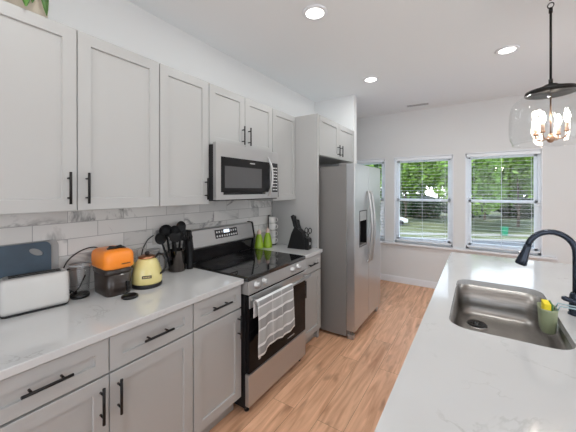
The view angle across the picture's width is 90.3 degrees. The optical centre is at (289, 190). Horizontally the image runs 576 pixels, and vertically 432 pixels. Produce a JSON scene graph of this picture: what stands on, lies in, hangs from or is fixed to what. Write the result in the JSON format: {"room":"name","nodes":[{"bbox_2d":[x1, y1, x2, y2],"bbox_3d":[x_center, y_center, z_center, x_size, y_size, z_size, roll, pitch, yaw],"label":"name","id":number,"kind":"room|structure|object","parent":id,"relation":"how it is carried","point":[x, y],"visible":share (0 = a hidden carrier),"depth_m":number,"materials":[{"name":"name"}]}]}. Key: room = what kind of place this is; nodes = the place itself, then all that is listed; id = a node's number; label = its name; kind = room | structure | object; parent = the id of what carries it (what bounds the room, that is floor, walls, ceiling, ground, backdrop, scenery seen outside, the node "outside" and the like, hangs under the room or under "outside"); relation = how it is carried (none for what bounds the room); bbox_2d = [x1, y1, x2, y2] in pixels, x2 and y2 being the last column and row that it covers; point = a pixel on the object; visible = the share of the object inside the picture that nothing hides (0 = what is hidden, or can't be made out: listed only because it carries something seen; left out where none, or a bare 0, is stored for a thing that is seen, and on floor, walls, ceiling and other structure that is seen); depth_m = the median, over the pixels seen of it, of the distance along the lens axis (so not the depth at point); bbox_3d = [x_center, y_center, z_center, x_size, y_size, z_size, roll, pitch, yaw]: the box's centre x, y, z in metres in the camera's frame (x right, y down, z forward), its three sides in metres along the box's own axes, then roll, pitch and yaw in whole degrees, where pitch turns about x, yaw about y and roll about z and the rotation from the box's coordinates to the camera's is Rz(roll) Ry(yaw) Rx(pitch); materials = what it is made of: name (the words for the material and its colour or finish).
{"room":"kitchen","nodes":[
{"label":"kitchen","id":0,"kind":"room"},
{"bbox_2d":[0,0,314,293],"bbox_3d":[-1.433,0.118,1.490,0.129,2.776,6.365,0,0,33],"label":"wall","id":1,"kind":"structure","parent":0,"point":[121,23],"depth_m":2.00,"materials":[{"name":"white paint"}]},
{"bbox_2d":[0,0,158,214],"bbox_3d":[-1.156,-0.342,1.474,0.366,0.887,0.861,0,0,33],"label":"upper cabinet","id":2,"kind":"object","parent":1,"relation":"attached to","point":[79,111],"visible":1,"depth_m":1.37,"materials":[{"name":"grey paint"}]},
{"bbox_2d":[4,0,48,17],"bbox_3d":[-1.193,-0.940,1.262,0.201,0.317,0.204,0,0,33],"label":"picture","id":3,"kind":"object","parent":2,"relation":"on","point":[40,7],"visible":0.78,"depth_m":1.28,"materials":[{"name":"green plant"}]},
{"bbox_2d":[153,228,159,244],"bbox_3d":[-0.963,0.331,2.082,0.008,0.116,0.072,0,0,33],"label":"outlet","id":4,"kind":"object","parent":1,"relation":"attached to","point":[155,230],"visible":0.44,"depth_m":2.07,"materials":[{"name":"grey plastic"}]},
{"bbox_2d":[158,63,208,206],"bbox_3d":[-0.813,-0.343,1.998,0.366,0.887,0.383,0,0,33],"label":"upper cabinet","id":5,"kind":"object","parent":1,"relation":"attached to","point":[183,97],"visible":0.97,"depth_m":1.90,"materials":[{"name":"grey paint"}]},
{"bbox_2d":[209,83,271,151],"bbox_3d":[-0.497,-0.562,2.482,0.366,0.450,0.766,0,0,33],"label":"upper cabinet","id":6,"kind":"object","parent":1,"relation":"attached to","point":[234,119],"visible":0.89,"depth_m":2.35,"materials":[{"name":"grey paint"}]},
{"bbox_2d":[209,142,277,200],"bbox_3d":[-0.456,-0.138,2.455,0.444,0.427,0.768,0,0,33],"label":"microwave","id":7,"kind":"object","parent":6,"relation":"attached to","point":[236,172],"visible":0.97,"depth_m":2.27,"materials":[{"name":"silver metal"}]},
{"bbox_2d":[253,108,295,200],"bbox_3d":[-0.173,-0.344,2.977,0.366,0.887,0.409,0,0,33],"label":"upper cabinet","id":8,"kind":"object","parent":1,"relation":"attached to","point":[283,124],"visible":0.46,"depth_m":2.91,"materials":[{"name":"grey paint"}]},
{"bbox_2d":[319,115,353,164],"bbox_3d":[0.344,-0.578,3.527,0.631,0.422,0.998,0,0,33],"label":"upper cabinet","id":9,"kind":"object","parent":1,"relation":"attached to","point":[336,141],"visible":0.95,"depth_m":3.33,"materials":[{"name":"grey paint"}]},
{"bbox_2d":[209,280,434,431],"bbox_3d":[0.369,1.566,1.129,6.140,0.120,7.730,0,0,33],"label":"floor","id":10,"kind":"structure","parent":0,"point":[340,383],"depth_m":2.29,"materials":[{"name":"brown wood"}]},
{"bbox_2d":[0,304,192,431],"bbox_3d":[-1.022,1.066,1.397,0.656,0.880,0.870,0,0,33],"label":"base cabinet","id":11,"kind":"object","parent":10,"relation":"on","point":[139,378],"visible":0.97,"depth_m":1.25,"materials":[{"name":"grey paint"}]},
{"bbox_2d":[191,285,241,431],"bbox_3d":[-0.676,1.065,1.927,0.656,0.880,0.386,0,0,33],"label":"base cabinet","id":12,"kind":"object","parent":10,"relation":"on","point":[217,319],"visible":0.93,"depth_m":1.75,"materials":[{"name":"grey paint"}]},
{"bbox_2d":[184,221,311,411],"bbox_3d":[-0.320,0.908,2.392,0.740,1.194,0.762,0,0,33],"label":"range","id":13,"kind":"object","parent":10,"relation":"on","point":[263,272],"visible":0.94,"depth_m":2.26,"materials":[{"name":"silver metal"}]},
{"bbox_2d":[193,248,305,281],"bbox_3d":[-0.326,0.594,2.395,0.617,0.031,0.762,0,0,33],"label":"cooktop","id":14,"kind":"object","parent":13,"relation":"in","point":[251,265],"depth_m":2.31,"materials":[{"name":"black glass"}]},
{"bbox_2d":[253,283,294,358],"bbox_3d":[-0.101,0.916,2.060,0.053,0.382,0.443,0,0,33],"label":"dish towel","id":15,"kind":"object","parent":13,"relation":"hanging from","point":[274,310],"visible":0.99,"depth_m":2.02,"materials":[{"name":"fabric"}]},
{"bbox_2d":[272,114,318,336],"bbox_3d":[0.048,0.358,3.103,0.579,2.292,0.035,0,0,33],"label":"end panel","id":16,"kind":"object","parent":10,"relation":"on","point":[305,206],"visible":0.46,"depth_m":3.01,"materials":[{"name":"grey paint"}]},
{"bbox_2d":[304,253,320,344],"bbox_3d":[-0.037,1.064,2.904,0.656,0.880,0.387,0,0,33],"label":"base cabinet","id":17,"kind":"object","parent":10,"relation":"on","point":[313,263],"visible":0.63,"depth_m":2.78,"materials":[{"name":"grey paint"}]},
{"bbox_2d":[251,243,321,257],"bbox_3d":[-0.045,0.606,2.907,0.640,0.032,0.392,0,0,33],"label":"countertop","id":18,"kind":"structure","parent":17,"relation":"on","point":[282,248],"depth_m":2.82,"materials":[{"name":"stone"}]},
{"bbox_2d":[255,229,262,248],"bbox_3d":[-0.318,0.495,2.947,0.092,0.190,0.092,0,0,33],"label":"soap bottle","id":19,"kind":"object","parent":18,"relation":"on","point":[258,242],"visible":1,"depth_m":2.92,"materials":[{"name":"green glass"}]},
{"bbox_2d":[263,227,271,247],"bbox_3d":[-0.232,0.487,2.987,0.096,0.205,0.096,0,0,33],"label":"soap bottle","id":20,"kind":"object","parent":18,"relation":"on","point":[267,243],"visible":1,"depth_m":2.96,"materials":[{"name":"green glass"}]},
{"bbox_2d":[287,226,310,249],"bbox_3d":[0.097,0.476,2.924,0.235,0.228,0.090,0,0,27],"label":"knife block","id":21,"kind":"object","parent":18,"relation":"on","point":[298,238],"visible":0.95,"depth_m":2.88,"materials":[{"name":"black wood"}]},
{"bbox_3d":[-0.193,0.429,3.138,0.093,0.320,0.092,0,0,33],"label":"stand","id":22,"kind":"object","parent":18,"relation":"on","visible":0},
{"bbox_2d":[271,237,277,243],"bbox_3d":[-0.186,0.545,3.135,0.091,0.071,0.075,0,0,24],"label":"mug","id":23,"kind":"object","parent":22,"relation":"on","point":[273,239],"visible":0.65,"depth_m":3.11,"materials":[{"name":"white ceramic"}]},
{"bbox_2d":[270,230,277,236],"bbox_3d":[-0.186,0.471,3.135,0.091,0.071,0.075,0,0,24],"label":"mug","id":24,"kind":"object","parent":23,"relation":"on","point":[272,232],"visible":0.77,"depth_m":3.11,"materials":[{"name":"white ceramic"}]},
{"bbox_2d":[269,223,277,229],"bbox_3d":[-0.186,0.396,3.135,0.091,0.071,0.075,0,0,24],"label":"mug","id":25,"kind":"object","parent":24,"relation":"on","point":[271,226],"visible":0.91,"depth_m":3.11,"materials":[{"name":"white ceramic"}]},
{"bbox_2d":[269,216,277,223],"bbox_3d":[-0.186,0.322,3.135,0.091,0.071,0.075,0,0,24],"label":"mug","id":26,"kind":"object","parent":25,"relation":"on","point":[272,219],"visible":1,"depth_m":3.11,"materials":[{"name":"white ceramic"}]},
{"bbox_2d":[319,163,379,339],"bbox_3d":[0.536,0.611,3.453,0.976,1.785,0.905,0,0,33],"label":"refrigerator","id":27,"kind":"object","parent":10,"relation":"on","point":[349,193],"visible":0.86,"depth_m":2.98,"materials":[{"name":"grey metal"}]},
{"bbox_3d":[-1.506,1.067,0.658,0.656,0.880,0.888,0,0,33],"label":"base cabinet","id":28,"kind":"object","parent":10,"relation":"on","visible":0},
{"bbox_2d":[0,268,243,380],"bbox_3d":[-1.167,0.609,1.193,0.640,0.032,2.158,0,0,33],"label":"countertop","id":29,"kind":"structure","parent":28,"relation":"on","point":[27,341],"depth_m":1.33,"materials":[{"name":"stone"}]},
{"bbox_2d":[0,242,50,278],"bbox_3d":[-1.393,0.431,1.393,0.022,0.318,0.375,0,0,33],"label":"cutting board","id":30,"kind":"object","parent":29,"relation":"on","point":[14,259],"visible":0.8,"depth_m":1.46,"materials":[{"name":"plastic"}]},
{"bbox_2d":[0,240,58,268],"bbox_3d":[-1.385,0.429,1.427,0.019,0.322,0.381,0,0,33],"label":"cutting board","id":31,"kind":"object","parent":29,"relation":"on","point":[54,244],"visible":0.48,"depth_m":1.56,"materials":[{"name":"grey"}]},
{"bbox_2d":[0,268,69,318],"bbox_3d":[-1.283,0.503,1.426,0.112,0.178,0.289,0,0,43],"label":"toaster","id":32,"kind":"object","parent":29,"relation":"on","point":[21,294],"visible":1,"depth_m":1.39,"materials":[{"name":"white plastic"}]},
{"bbox_2d":[66,261,91,299],"bbox_3d":[-1.175,0.499,1.593,0.124,0.186,0.109,0,0,-5],"label":"glass pitcher","id":33,"kind":"object","parent":29,"relation":"on","point":[76,295],"visible":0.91,"depth_m":1.59,"materials":[{"name":"clear glass"}]},
{"bbox_2d":[63,247,97,292],"bbox_3d":[-1.206,0.463,1.684,0.014,0.254,0.229,0,0,35],"label":"power cord","id":34,"kind":"object","parent":29,"relation":"on","point":[88,247],"visible":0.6,"depth_m":1.64,"materials":[{"name":"black plastic"}]},
{"bbox_2d":[91,244,133,296],"bbox_3d":[-1.039,0.454,1.681,0.246,0.275,0.162,0,0,37],"label":"air fryer","id":35,"kind":"object","parent":29,"relation":"on","point":[112,265],"visible":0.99,"depth_m":1.61,"materials":[{"name":"orange plastic"}]},
{"bbox_2d":[126,280,129,290],"bbox_3d":[-0.928,0.545,1.643,0.022,0.056,0.016,0,0,37],"label":"tap","id":36,"kind":"object","parent":35,"relation":"on","point":[127,281],"depth_m":1.64,"materials":[{"name":"black plastic"}]},
{"bbox_2d":[121,292,137,299],"bbox_3d":[-0.885,0.584,1.586,0.084,0.015,0.084,0,0,33],"label":"lid","id":37,"kind":"object","parent":29,"relation":"on","point":[128,296],"visible":1,"depth_m":1.57,"materials":[{"name":"black plastic"}]},
{"bbox_2d":[131,251,166,289],"bbox_3d":[-0.889,0.485,1.792,0.180,0.212,0.180,0,0,44],"label":"kettle","id":38,"kind":"object","parent":29,"relation":"on","point":[147,272],"visible":0.97,"depth_m":1.74,"materials":[{"name":"yellow plastic"}]},
{"bbox_2d":[168,248,185,272],"bbox_3d":[-0.836,0.514,2.122,0.122,0.154,0.122,0,0,33],"label":"utensil crock","id":39,"kind":"object","parent":29,"relation":"on","point":[177,262],"visible":0.84,"depth_m":2.07,"materials":[{"name":"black metal"}]},
{"bbox_2d":[155,233,169,266],"bbox_3d":[-0.881,0.437,2.027,0.046,0.288,0.144,0,0,29],"label":"utensil","id":40,"kind":"object","parent":39,"relation":"in","point":[160,238],"visible":0.99,"depth_m":2.01,"materials":[{"name":"black plastic"}]},
{"bbox_2d":[159,225,172,252],"bbox_3d":[-0.899,0.412,2.085,0.096,0.334,0.037,0,0,-24],"label":"utensil","id":41,"kind":"object","parent":39,"relation":"in","point":[164,229],"visible":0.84,"depth_m":2.09,"materials":[{"name":"black plastic"}]},
{"bbox_2d":[169,225,179,250],"bbox_3d":[-0.849,0.417,2.110,0.072,0.322,0.022,0,0,-24],"label":"utensil","id":42,"kind":"object","parent":39,"relation":"in","point":[175,228],"visible":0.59,"depth_m":2.12,"materials":[{"name":"black plastic"}]},
{"bbox_2d":[169,232,180,254],"bbox_3d":[-0.831,0.440,2.067,0.077,0.278,0.046,0,0,-24],"label":"utensil","id":43,"kind":"object","parent":39,"relation":"in","point":[174,237],"visible":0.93,"depth_m":2.05,"materials":[{"name":"black plastic"}]},
{"bbox_2d":[176,221,185,244],"bbox_3d":[-0.838,0.406,2.184,0.047,0.346,0.082,0,0,33],"label":"utensil","id":44,"kind":"object","parent":39,"relation":"in","point":[180,223],"visible":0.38,"depth_m":2.20,"materials":[{"name":"black plastic"}]},
{"bbox_2d":[178,226,185,250],"bbox_3d":[-0.814,0.421,2.136,0.077,0.315,0.021,0,0,-28],"label":"utensil","id":45,"kind":"object","parent":39,"relation":"in","point":[182,228],"visible":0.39,"depth_m":2.14,"materials":[{"name":"black plastic"}]},
{"bbox_2d":[181,231,188,249],"bbox_3d":[-0.789,0.439,2.140,0.067,0.280,0.018,0,0,-23],"label":"utensil","id":46,"kind":"object","parent":39,"relation":"in","point":[183,238],"visible":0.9,"depth_m":2.13,"materials":[{"name":"black plastic"}]},
{"bbox_2d":[186,234,192,268],"bbox_3d":[-0.759,0.460,2.172,0.048,0.263,0.050,0,0,33],"label":"pepper mill","id":47,"kind":"object","parent":29,"relation":"on","point":[189,242],"visible":0.99,"depth_m":2.16,"materials":[{"name":"black plastic"}]},
{"bbox_3d":[0.899,1.066,1.084,0.758,0.880,3.435,0,0,33],"label":"cabinet","id":48,"kind":"object","parent":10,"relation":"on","visible":0},
{"bbox_2d":[374,252,575,431],"bbox_3d":[1.054,0.608,0.982,1.113,0.032,3.495,0,0,33],"label":"countertop","id":49,"kind":"structure","parent":48,"relation":"on","point":[452,377],"depth_m":0.95,"materials":[{"name":"stone"}]},
{"bbox_2d":[450,284,572,349],"bbox_3d":[1.093,0.716,1.485,0.455,0.187,0.833,0,0,33],"label":"sink","id":50,"kind":"object","parent":49,"relation":"in","point":[509,314],"visible":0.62,"depth_m":1.75,"materials":[{"name":"silver metal"}]},
{"bbox_2d":[537,302,575,334],"bbox_3d":[1.243,0.587,1.309,0.170,0.133,0.114,0,0,33],"label":"sponge holder","id":51,"kind":"object","parent":50,"relation":"in","point":[547,319],"visible":0.92,"depth_m":1.30,"materials":[{"name":"green plastic"}]},
{"bbox_2d":[541,299,553,310],"bbox_3d":[1.200,0.578,1.337,0.033,0.118,0.072,0,0,33],"label":"sponge","id":52,"kind":"object","parent":51,"relation":"in","point":[545,304],"visible":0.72,"depth_m":1.32,"materials":[{"name":"yellow"}]},
{"bbox_2d":[537,302,558,334],"bbox_3d":[1.200,0.597,1.337,0.068,0.112,0.114,0,0,33],"label":"cup","id":53,"kind":"object","parent":51,"relation":"on","point":[547,319],"depth_m":1.30,"materials":[{"name":"green plastic"}]},
{"bbox_2d":[515,229,575,316],"bbox_3d":[1.269,0.391,1.406,0.261,0.400,0.088,0,0,33],"label":"faucet","id":54,"kind":"object","parent":49,"relation":"on","point":[522,258],"visible":0.98,"depth_m":1.38,"materials":[{"name":"black metal"}]},
{"bbox_2d":[315,95,356,166],"bbox_3d":[0.087,0.114,4.367,1.883,2.776,0.115,0,0,33],"label":"wall","id":55,"kind":"structure","parent":0,"point":[341,110],"depth_m":3.90,"materials":[{"name":"white paint"}]},
{"bbox_2d":[127,0,575,117],"bbox_3d":[0.367,-1.345,1.126,6.140,0.150,7.730,0,0,33],"label":"ceiling","id":56,"kind":"structure","parent":0,"point":[439,53],"depth_m":2.46,"materials":[{"name":"white paint"}]},
{"bbox_2d":[302,4,327,20],"bbox_3d":[0.177,-1.264,2.041,0.180,0.012,0.180,0,0,33],"label":"recessed light","id":57,"kind":"object","parent":56,"relation":"in","point":[313,12],"visible":1,"depth_m":2.03,"materials":[{"name":"white plastic"}]},
{"bbox_2d":[363,76,378,82],"bbox_3d":[0.922,-1.266,3.270,0.180,0.012,0.180,0,0,33],"label":"recessed light","id":58,"kind":"object","parent":56,"relation":"in","point":[369,79],"visible":1,"depth_m":3.26,"materials":[{"name":"white"}]},
{"bbox_2d":[405,102,429,107],"bbox_3d":[1.895,-1.271,4.255,0.340,0.007,0.120,0,0,29],"label":"ceiling vent","id":59,"kind":"object","parent":56,"relation":"in","point":[426,103],"visible":1,"depth_m":4.23,"materials":[{"name":"white metal"}]},
{"bbox_2d":[495,45,519,54],"bbox_3d":[1.959,-1.266,2.584,0.180,0.012,0.180,0,0,33],"label":"recessed light","id":60,"kind":"object","parent":56,"relation":"in","point":[508,49],"visible":1,"depth_m":2.57,"materials":[{"name":"white plastic"}]},
{"bbox_2d":[509,0,575,146],"bbox_3d":[1.642,-0.784,1.805,0.423,0.975,0.423,0,0,33],"label":"pendant light","id":61,"kind":"object","parent":56,"relation":"hanging from","point":[551,90],"visible":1,"depth_m":1.80,"materials":[{"name":"black metal"}]},
{"bbox_2d":[357,92,575,281],"bbox_3d":[2.456,0.113,4.320,6.140,2.776,0.140,0,0,33],"label":"wall","id":62,"kind":"structure","parent":0,"point":[458,130],"depth_m":4.17,"materials":[{"name":"white paint"}]},
{"bbox_2d":[357,158,384,240],"bbox_3d":[1.266,0.151,5.076,0.861,1.390,0.102,0,0,33],"label":"window","id":63,"kind":"structure","parent":62,"relation":"in","point":[382,163],"depth_m":4.85,"materials":[{"name":"white plastic"}]},
{"bbox_2d":[357,159,383,238],"bbox_3d":[1.237,0.143,5.031,0.817,1.335,0.059,0,0,33],"label":"window blind","id":64,"kind":"object","parent":63,"relation":"attached to","point":[379,160],"visible":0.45,"depth_m":4.84,"materials":[{"name":"white plastic"}]},
{"bbox_2d":[380,273,437,288],"bbox_3d":[2.415,1.451,4.258,5.900,0.100,0.014,0,0,33],"label":"baseboard","id":65,"kind":"structure","parent":62,"relation":"attached to","point":[429,284],"depth_m":4.58,"materials":[{"name":"white wood"}]},
{"bbox_2d":[394,154,453,247],"bbox_3d":[2.099,0.151,4.532,0.856,1.390,0.102,0,0,33],"label":"window","id":66,"kind":"structure","parent":62,"relation":"in","point":[397,199],"depth_m":4.48,"materials":[{"name":"white plastic"}]},
{"bbox_2d":[395,155,451,244],"bbox_3d":[2.069,0.144,4.487,0.812,1.335,0.059,0,0,33],"label":"window blind","id":67,"kind":"object","parent":66,"relation":"attached to","point":[447,156],"visible":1,"depth_m":4.49,"materials":[{"name":"white plastic"}]},
{"bbox_2d":[380,240,557,259],"bbox_3d":[2.074,0.860,4.467,3.100,0.028,0.085,0,0,33],"label":"trim","id":68,"kind":"structure","parent":62,"relation":"attached to","point":[381,241],"depth_m":4.11,"materials":[{"name":"white wood"}]},
{"bbox_2d":[465,149,542,255],"bbox_3d":[2.936,0.151,3.984,0.860,1.390,0.102,0,0,33],"label":"window","id":69,"kind":"structure","parent":62,"relation":"in","point":[538,158],"depth_m":3.87,"materials":[{"name":"white plastic"}]},
{"bbox_2d":[467,150,540,252],"bbox_3d":[2.906,0.144,3.939,0.816,1.335,0.059,0,0,33],"label":"window blind","id":70,"kind":"object","parent":69,"relation":"attached to","point":[501,154],"visible":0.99,"depth_m":3.92,"materials":[{"name":"white plastic"}]},
{"label":"outside","id":71,"kind":"structure","parent":0,"visible":0},
{"bbox_2d":[412,237,525,241],"bbox_3d":[20.899,4.328,24.574,43.864,0.120,0.500,0,0,9],"label":"kerb","id":72,"kind":"object","parent":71,"point":[412,237],"depth_m":25.00,"materials":[{"name":"grey concrete"}]},
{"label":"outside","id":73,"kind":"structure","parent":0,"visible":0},
{"bbox_2d":[380,197,533,239],"bbox_3d":[51.754,4.482,82.713,320.000,0.400,184.910,0,0,33],"label":"lawn","id":74,"kind":"structure","parent":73,"point":[490,220],"depth_m":34.75,"materials":[{"name":"green plant"}]},
{"bbox_2d":[380,215,407,225],"bbox_3d":[12.603,3.632,36.701,4.443,1.450,1.800,0,0,7],"label":"parked car","id":75,"kind":"object","parent":74,"relation":"on","point":[401,218],"visible":0.19,"depth_m":35.64,"materials":[{"name":"white paint"}]},
{"bbox_2d":[365,164,424,195],"bbox_3d":[18.621,-4.024,55.395,11.832,16.924,13.127,0,0,-28],"label":"leafy tree","id":76,"kind":"object","parent":74,"relation":"on","point":[376,165],"visible":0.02,"depth_m":54.48,"materials":[{"name":"green plant"}]},
{"bbox_2d":[379,162,447,217],"bbox_3d":[16.330,-2.504,39.541,9.478,13.922,10.696,0,0,-38],"label":"leafy tree","id":77,"kind":"object","parent":74,"relation":"on","point":[409,176],"visible":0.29,"depth_m":37.40,"materials":[{"name":"green plant"}]},
{"bbox_2d":[400,193,441,217],"bbox_3d":[20.244,2.668,46.012,7.381,4.827,6.572,0,0,33],"label":"shrub","id":78,"kind":"object","parent":74,"relation":"on","point":[428,209],"visible":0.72,"depth_m":44.61,"materials":[{"name":"green plant"}]},
{"bbox_2d":[426,169,472,198],"bbox_3d":[31.185,-3.664,60.611,13.843,16.175,14.323,0,0,33],"label":"leafy tree","id":79,"kind":"object","parent":74,"relation":"on","point":[433,187],"visible":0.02,"depth_m":60.95,"materials":[{"name":"green plant"}]},
{"bbox_2d":[436,192,487,217],"bbox_3d":[28.048,2.039,46.632,7.806,5.197,6.543,0,0,33],"label":"shrub","id":80,"kind":"object","parent":74,"relation":"on","point":[444,206],"visible":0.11,"depth_m":46.04,"materials":[{"name":"green plant"}]},
{"bbox_2d":[420,158,507,215],"bbox_3d":[18.869,-1.865,31.488,7.576,12.660,9.639,0,0,-2],"label":"leafy tree","id":81,"kind":"object","parent":74,"relation":"on","point":[476,180],"visible":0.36,"depth_m":29.34,"materials":[{"name":"green plant"}]},
{"bbox_2d":[473,156,533,226],"bbox_3d":[27.382,-1.021,35.231,9.960,10.955,9.740,0,0,33],"label":"leafy tree","id":82,"kind":"object","parent":74,"relation":"on","point":[522,186],"visible":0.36,"depth_m":33.32,"materials":[{"name":"green plant"}]},
{"bbox_2d":[493,190,533,218],"bbox_3d":[35.642,2.132,46.108,7.319,5.240,5.905,0,0,13],"label":"shrub","id":83,"kind":"object","parent":74,"relation":"on","point":[510,210],"visible":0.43,"depth_m":44.65,"materials":[{"name":"green plant"}]},
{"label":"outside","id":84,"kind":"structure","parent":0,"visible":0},
{"bbox_2d":[436,239,533,247],"bbox_3d":[18.874,4.376,21.478,43.946,0.032,6.600,0,0,9],"label":"road","id":85,"kind":"structure","parent":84,"point":[508,243],"depth_m":24.04,"materials":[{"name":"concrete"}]},
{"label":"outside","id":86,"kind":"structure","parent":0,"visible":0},
{"bbox_2d":[380,232,530,236],"bbox_3d":[22.952,4.363,27.713,44.500,0.040,1.300,0,0,7],"label":"ground walk","id":87,"kind":"structure","parent":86,"point":[407,233],"depth_m":28.33,"materials":[{"name":"grey concrete"}]},
{"bbox_2d":[500,226,508,235],"bbox_3d":[20.777,3.929,27.775,0.561,0.865,0.586,0,0,16],"label":"wheelie bin","id":88,"kind":"object","parent":87,"relation":"on","point":[504,228],"visible":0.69,"depth_m":27.56,"materials":[{"name":"green plastic"}]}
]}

